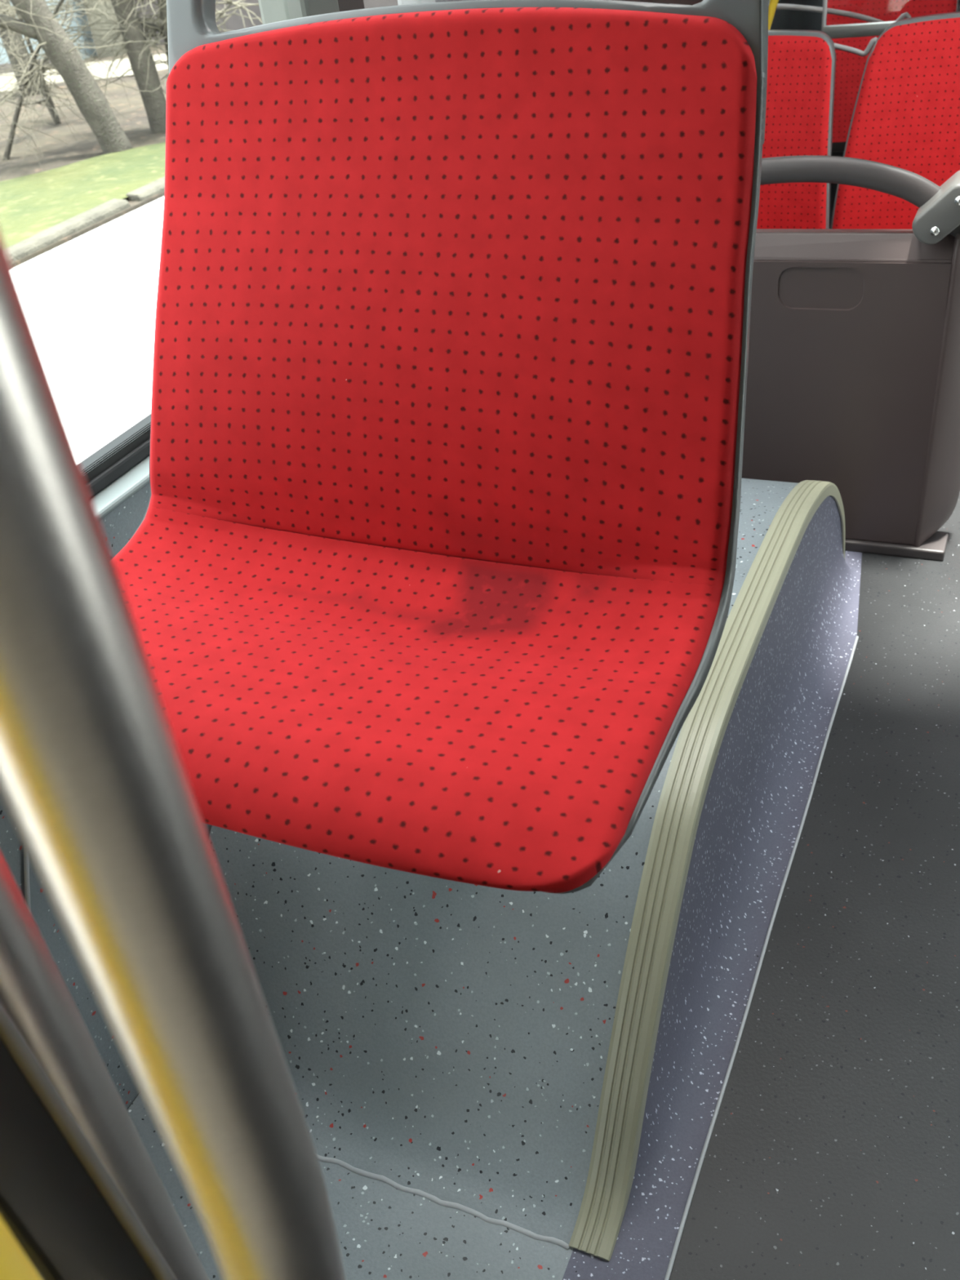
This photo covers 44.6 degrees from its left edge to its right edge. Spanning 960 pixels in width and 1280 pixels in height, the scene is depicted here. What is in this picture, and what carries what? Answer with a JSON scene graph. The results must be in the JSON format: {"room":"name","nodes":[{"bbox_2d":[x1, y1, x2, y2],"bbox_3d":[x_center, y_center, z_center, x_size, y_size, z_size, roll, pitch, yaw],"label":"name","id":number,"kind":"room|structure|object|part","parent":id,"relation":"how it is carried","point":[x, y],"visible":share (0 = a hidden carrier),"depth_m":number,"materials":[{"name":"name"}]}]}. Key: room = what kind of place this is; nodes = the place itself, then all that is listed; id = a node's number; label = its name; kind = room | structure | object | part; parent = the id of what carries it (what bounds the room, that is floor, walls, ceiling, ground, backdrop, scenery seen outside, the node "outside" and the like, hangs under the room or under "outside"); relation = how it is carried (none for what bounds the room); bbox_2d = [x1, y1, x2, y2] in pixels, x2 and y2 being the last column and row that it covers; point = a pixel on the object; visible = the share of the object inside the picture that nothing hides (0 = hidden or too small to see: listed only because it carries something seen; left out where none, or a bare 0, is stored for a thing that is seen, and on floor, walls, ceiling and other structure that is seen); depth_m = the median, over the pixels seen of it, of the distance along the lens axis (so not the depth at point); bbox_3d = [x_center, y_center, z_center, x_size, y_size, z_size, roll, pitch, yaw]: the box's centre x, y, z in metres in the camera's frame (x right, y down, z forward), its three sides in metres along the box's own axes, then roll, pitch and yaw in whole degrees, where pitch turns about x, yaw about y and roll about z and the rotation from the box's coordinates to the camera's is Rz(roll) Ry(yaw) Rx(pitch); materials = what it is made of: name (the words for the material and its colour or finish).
{"room":"transit interior","nodes":[
{"label":"transit interior","id":0,"kind":"room"},
{"bbox_2d":[0,0,822,1109],"bbox_3d":[0.532,-1.096,2.800,0.065,0.568,6.280,9,38,23],"label":"wall","id":1,"kind":"structure","parent":0,"point":[119,525],"depth_m":1.09,"materials":[{"name":"grey plastic"}]},
{"bbox_2d":[79,413,151,497],"bbox_3d":[0.487,-1.341,2.636,0.044,0.014,6.280,9,38,23],"label":"trim","id":2,"kind":"structure","parent":1,"relation":"attached to","point":[136,455],"depth_m":1.11,"materials":[{"name":"black rubber"}]},
{"bbox_2d":[81,422,151,483],"bbox_3d":[-0.372,-0.687,0.839,0.005,1.175,0.690,9,38,23],"label":"window","id":3,"kind":"structure","parent":1,"relation":"in","point":[140,440],"depth_m":1.09,"materials":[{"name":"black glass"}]},
{"bbox_2d":[257,0,339,24],"bbox_3d":[-0.226,-0.901,1.118,0.060,1.174,0.072,9,38,23],"label":"trim","id":4,"kind":"structure","parent":1,"relation":"attached to","point":[271,11],"depth_m":1.24,"materials":[{"name":"grey"}]},
{"bbox_2d":[127,1093,573,1279],"bbox_3d":[-0.257,0.694,0.873,0.508,0.001,0.678,9,38,23],"label":"floor","id":5,"kind":"structure","parent":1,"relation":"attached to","point":[384,1232],"depth_m":1.06,"materials":[{"name":"grey plastic"}]},
{"bbox_2d":[0,850,209,1279],"bbox_3d":[-0.223,-0.051,0.263,0.214,1.900,0.070,9,38,23],"label":"stanchion","id":6,"kind":"object","parent":5,"relation":"on","point":[82,1196],"depth_m":0.36,"materials":[{"name":"silver metal"}]},
{"bbox_3d":[-0.207,0.123,0.362,0.214,1.300,0.032,9,38,23],"label":"panel","id":7,"kind":"part","parent":6,"relation":"part of","materials":[{"name":"black plastic"}]},
{"bbox_2d":[337,0,364,11],"bbox_3d":[-0.202,-0.942,1.173,0.050,1.174,0.073,9,38,23],"label":"trim","id":8,"kind":"structure","parent":1,"relation":"attached to","point":[344,5],"depth_m":1.32,"materials":[{"name":"grey"}]},
{"bbox_2d":[397,0,471,4],"bbox_3d":[0.006,-1.222,1.534,0.068,1.174,0.600,9,38,23],"label":"trim","id":9,"kind":"structure","parent":1,"relation":"attached to","point":[399,2],"depth_m":1.49,"materials":[{"name":"grey"}]},
{"bbox_2d":[91,0,781,520],"bbox_3d":[0.500,-1.331,2.637,0.069,0.008,6.280,9,38,23],"label":"trim","id":10,"kind":"structure","parent":1,"relation":"attached to","point":[109,498],"depth_m":1.08,"materials":[{"name":"grey"}]},
{"bbox_2d":[616,0,702,4],"bbox_3d":[0.301,-1.641,2.081,0.058,1.174,0.900,9,38,23],"label":"trim","id":11,"kind":"structure","parent":1,"relation":"attached to","point":[665,2],"depth_m":2.33,"materials":[{"name":"grey plastic"}]},
{"bbox_2d":[126,151,959,1279],"bbox_3d":[1.156,0.094,1.501,2.550,0.060,9.000,9,38,23],"label":"floor","id":12,"kind":"structure","parent":0,"point":[833,1152],"depth_m":1.20,"materials":[{"name":"grey plastic"}]},
{"bbox_2d":[0,1216,41,1279],"bbox_3d":[-0.143,0.014,0.152,0.060,1.900,0.060,9,38,23],"label":"stanchion","id":13,"kind":"object","parent":12,"relation":"on","point":[15,1264],"visible":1,"depth_m":0.24,"materials":[{"name":"yellow paint"}]},
{"bbox_2d":[0,233,345,1279],"bbox_3d":[-0.093,-0.029,0.203,0.047,1.900,0.035,9,38,23],"label":"stanchion","id":14,"kind":"object","parent":12,"relation":"on","point":[95,789],"visible":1,"depth_m":0.23,"materials":[{"name":"silver metal"}]},
{"bbox_2d":[23,478,862,1279],"bbox_3d":[0.067,0.069,1.329,0.565,0.436,1.508,9,38,23],"label":"wheel arch","id":15,"kind":"object","parent":12,"relation":"on","point":[555,1068],"visible":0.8,"depth_m":1.14,"materials":[{"name":"grey plastic"}]},
{"bbox_2d":[112,0,768,893],"bbox_3d":[-0.118,-0.124,0.821,0.585,0.786,0.493,9,38,23],"label":"seat","id":16,"kind":"object","parent":15,"relation":"on","point":[428,567],"visible":0.83,"depth_m":0.79,"materials":[{"name":"red fabric"}]},
{"bbox_2d":[112,506,722,893],"bbox_3d":[-0.108,0.016,0.780,0.481,0.049,0.280,9,38,23],"label":"seat cushion","id":17,"kind":"object","parent":16,"relation":"on","point":[491,704],"depth_m":0.75,"materials":[{"name":"red fabric"}]},
{"bbox_3d":[-0.047,-0.239,0.826,0.477,0.341,0.155,9,38,23],"label":"backrest","id":18,"kind":"part","parent":16,"relation":"part of","materials":[{"name":"red fabric"}]},
{"bbox_3d":[-0.028,-0.453,0.783,0.454,0.226,0.100,9,38,23],"label":"grab handle","id":19,"kind":"part","parent":16,"relation":"part of","materials":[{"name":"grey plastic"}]},
{"bbox_3d":[0.314,0.086,1.372,0.038,0.298,1.185,9,38,23],"label":"edge trim","id":20,"kind":"part","parent":15,"relation":"part of","materials":[{"name":"beige rubber"}]},
{"bbox_2d":[768,0,778,30],"bbox_3d":[0.717,-1.444,2.348,0.358,1.603,0.018,9,38,23],"label":"stanchion","id":21,"kind":"object","parent":12,"relation":"on","point":[773,3],"visible":0.14,"depth_m":2.48,"materials":[{"name":"yellow paint"}]},
{"bbox_2d":[756,29,835,229],"bbox_3d":[0.484,-0.793,2.305,0.351,0.643,0.543,9,38,23],"label":"seat","id":22,"kind":"object","parent":12,"relation":"on","point":[802,64],"visible":0.25,"depth_m":2.28,"materials":[{"name":"red fabric"}]},
{"bbox_2d":[776,4,911,22],"bbox_3d":[0.758,-1.156,2.767,0.486,0.650,0.010,9,38,23],"label":"grab rail","id":23,"kind":"object","parent":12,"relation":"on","point":[787,6],"visible":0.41,"depth_m":2.58,"materials":[{"name":"grey"}]},
{"bbox_2d":[742,155,959,560],"bbox_3d":[0.487,-0.428,1.808,0.533,0.607,0.114,9,38,23],"label":"partition panel","id":24,"kind":"object","parent":12,"relation":"on","point":[853,377],"visible":0.7,"depth_m":1.74,"materials":[{"name":"grey plastic"}]},
{"bbox_3d":[0.468,-0.366,1.826,0.455,0.448,0.003,9,38,23],"label":"plate","id":25,"kind":"part","parent":24,"relation":"part of","materials":[{"name":"grey plastic"}]},
{"bbox_3d":[0.479,-0.382,1.845,0.457,0.455,0.050,9,38,23],"label":"panel","id":26,"kind":"part","parent":24,"relation":"part of","materials":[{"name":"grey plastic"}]},
{"bbox_3d":[0.447,-0.627,1.680,0.505,0.129,0.023,9,38,23],"label":"grab handle","id":27,"kind":"part","parent":24,"relation":"part of","materials":[{"name":"grey plastic"}]},
{"bbox_3d":[0.520,-0.183,1.967,0.492,0.018,0.062,9,38,23],"label":"foot plate","id":28,"kind":"part","parent":24,"relation":"part of","materials":[{"name":"grey plastic"}]},
{"bbox_2d":[822,0,897,38],"bbox_3d":[1.060,-1.340,2.129,0.840,1.600,0.025,9,38,23],"label":"handrail","id":29,"kind":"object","parent":12,"relation":"on","point":[872,28],"depth_m":2.37,"materials":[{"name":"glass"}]},
{"bbox_3d":[1.078,-1.189,2.236,0.825,0.030,0.025,9,38,23],"label":"rail","id":30,"kind":"part","parent":29,"relation":"part of","materials":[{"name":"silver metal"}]},
{"bbox_2d":[822,0,959,142],"bbox_3d":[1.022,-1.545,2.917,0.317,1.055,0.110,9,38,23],"label":"seat","id":31,"kind":"object","parent":12,"relation":"on","point":[850,67],"visible":0.2,"depth_m":2.93,"materials":[{"name":"red fabric"}]},
{"bbox_2d":[833,36,876,57],"bbox_3d":[0.612,-0.964,2.528,0.460,0.640,0.010,9,38,23],"label":"grab rail","id":32,"kind":"object","parent":31,"relation":"attached to","point":[838,46],"visible":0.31,"depth_m":2.30,"materials":[{"name":"grey metal"}]},
{"bbox_2d":[830,11,959,229],"bbox_3d":[0.837,-0.754,2.168,0.417,0.650,0.543,9,38,23],"label":"seat","id":33,"kind":"object","parent":12,"relation":"on","point":[906,114],"visible":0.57,"depth_m":2.22,"materials":[{"name":"red fabric"}]},
{"bbox_2d":[831,0,959,151],"bbox_3d":[1.468,-2.393,3.304,0.990,1.900,0.050,9,38,23],"label":"wall","id":34,"kind":"structure","parent":12,"relation":"on","point":[836,146],"depth_m":3.97,"materials":[{"name":"grey"}]},
{"label":"outside","id":35,"kind":"structure","parent":0,"visible":0},
{"bbox_2d":[10,44,165,268],"bbox_3d":[-25.013,-8.841,20.700,55.810,0.320,100.000,9,38,23],"label":"ground","id":36,"kind":"structure","parent":35,"point":[134,205],"depth_m":5.72,"materials":[{"name":"soil"}]},
{"bbox_2d":[0,0,42,96],"bbox_3d":[-3.941,-5.931,8.274,2.284,4.010,2.126,-26,38,-24],"label":"tree","id":37,"kind":"object","parent":36,"relation":"on","point":[3,37],"visible":0.2,"depth_m":9.22,"materials":[{"name":"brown plant"}]},
{"bbox_2d":[5,233,57,263],"bbox_3d":[-2.139,-1.710,5.266,0.103,0.057,0.612,9,38,23],"label":"kerb stone","id":38,"kind":"object","parent":36,"relation":"on","point":[22,249],"visible":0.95,"depth_m":5.35,"materials":[{"name":"grey stone"}]},
{"bbox_2d":[0,0,97,73],"bbox_3d":[-9.547,-8.662,11.632,12.780,6.000,3.969,-2,35,10],"label":"building","id":39,"kind":"structure","parent":36,"relation":"on","point":[90,51],"depth_m":10.97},
{"bbox_2d":[0,0,139,133],"bbox_3d":[-3.111,-3.978,7.761,1.935,1.882,1.658,9,38,23],"label":"shrub","id":40,"kind":"object","parent":36,"relation":"on","point":[55,116],"visible":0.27,"depth_m":8.00,"materials":[{"name":"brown plant"}]},
{"bbox_2d":[0,0,151,154],"bbox_3d":[-3.507,-4.257,6.120,2.664,3.629,2.467,-19,36,-15],"label":"tree","id":41,"kind":"object","parent":36,"relation":"on","point":[91,102],"visible":0.93,"depth_m":6.66,"materials":[{"name":"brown plant"}]},
{"bbox_2d":[0,0,163,169],"bbox_3d":[-2.910,-3.602,6.840,2.002,1.934,2.628,-5,34,4],"label":"tree","id":42,"kind":"object","parent":36,"relation":"on","point":[42,69],"visible":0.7,"depth_m":6.99,"materials":[{"name":"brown plant"}]},
{"bbox_2d":[32,198,130,240],"bbox_3d":[-1.920,-2.023,5.673,0.103,0.057,0.612,9,38,23],"label":"kerb stone","id":43,"kind":"object","parent":36,"relation":"on","point":[90,217],"visible":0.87,"depth_m":5.65,"materials":[{"name":"grey stone"}]},
{"bbox_2d":[0,142,165,248],"bbox_3d":[-4.346,-1.859,5.911,4.498,0.012,7.200,9,38,23],"label":"grass verge","id":44,"kind":"structure","parent":36,"relation":"on","point":[30,205],"depth_m":6.26,"materials":[{"name":"green plant"}]},
{"bbox_2d":[0,53,168,92],"bbox_3d":[-8.117,-4.498,10.536,15.720,0.001,7.165,9,38,23],"label":"gravel path","id":45,"kind":"structure","parent":36,"relation":"on","point":[125,64],"depth_m":10.22,"materials":[{"name":"grey gravel"}]},
{"bbox_2d":[0,68,168,181],"bbox_3d":[-8.342,-1.363,6.029,11.720,0.044,15.627,9,38,23],"label":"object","id":46,"kind":"structure","parent":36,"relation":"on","point":[56,153],"depth_m":7.72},
{"bbox_2d":[126,176,164,201],"bbox_3d":[-1.636,-2.413,6.183,0.103,0.057,0.612,9,38,23],"label":"kerb stone","id":47,"kind":"object","parent":36,"relation":"on","point":[144,193],"visible":0.39,"depth_m":6.01,"materials":[{"name":"grey stone"}]},
{"bbox_2d":[66,0,262,133],"bbox_3d":[-2.164,-4.600,6.409,1.875,3.516,1.405,-3,35,8],"label":"tree","id":48,"kind":"object","parent":36,"relation":"on","point":[144,68],"visible":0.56,"depth_m":7.02,"materials":[{"name":"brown plant"}]},
{"bbox_2d":[82,0,398,57],"bbox_3d":[-1.372,-9.203,10.703,4.146,6.000,4.725,4,36,17],"label":"building","id":49,"kind":"structure","parent":36,"relation":"on","point":[235,22],"depth_m":11.11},
{"bbox_3d":[-3.849,-8.026,9.515,0.252,6.000,0.172,0,35,11],"label":"corner post","id":50,"kind":"part","parent":49,"relation":"part of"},
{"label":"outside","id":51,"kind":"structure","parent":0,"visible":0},
{"bbox_2d":[12,196,164,462],"bbox_3d":[7.714,-3.861,6.553,16.190,0.200,100.000,9,38,23],"label":"road","id":52,"kind":"structure","parent":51,"point":[90,300],"depth_m":4.48,"materials":[{"name":"grey asphalt"}]}
]}

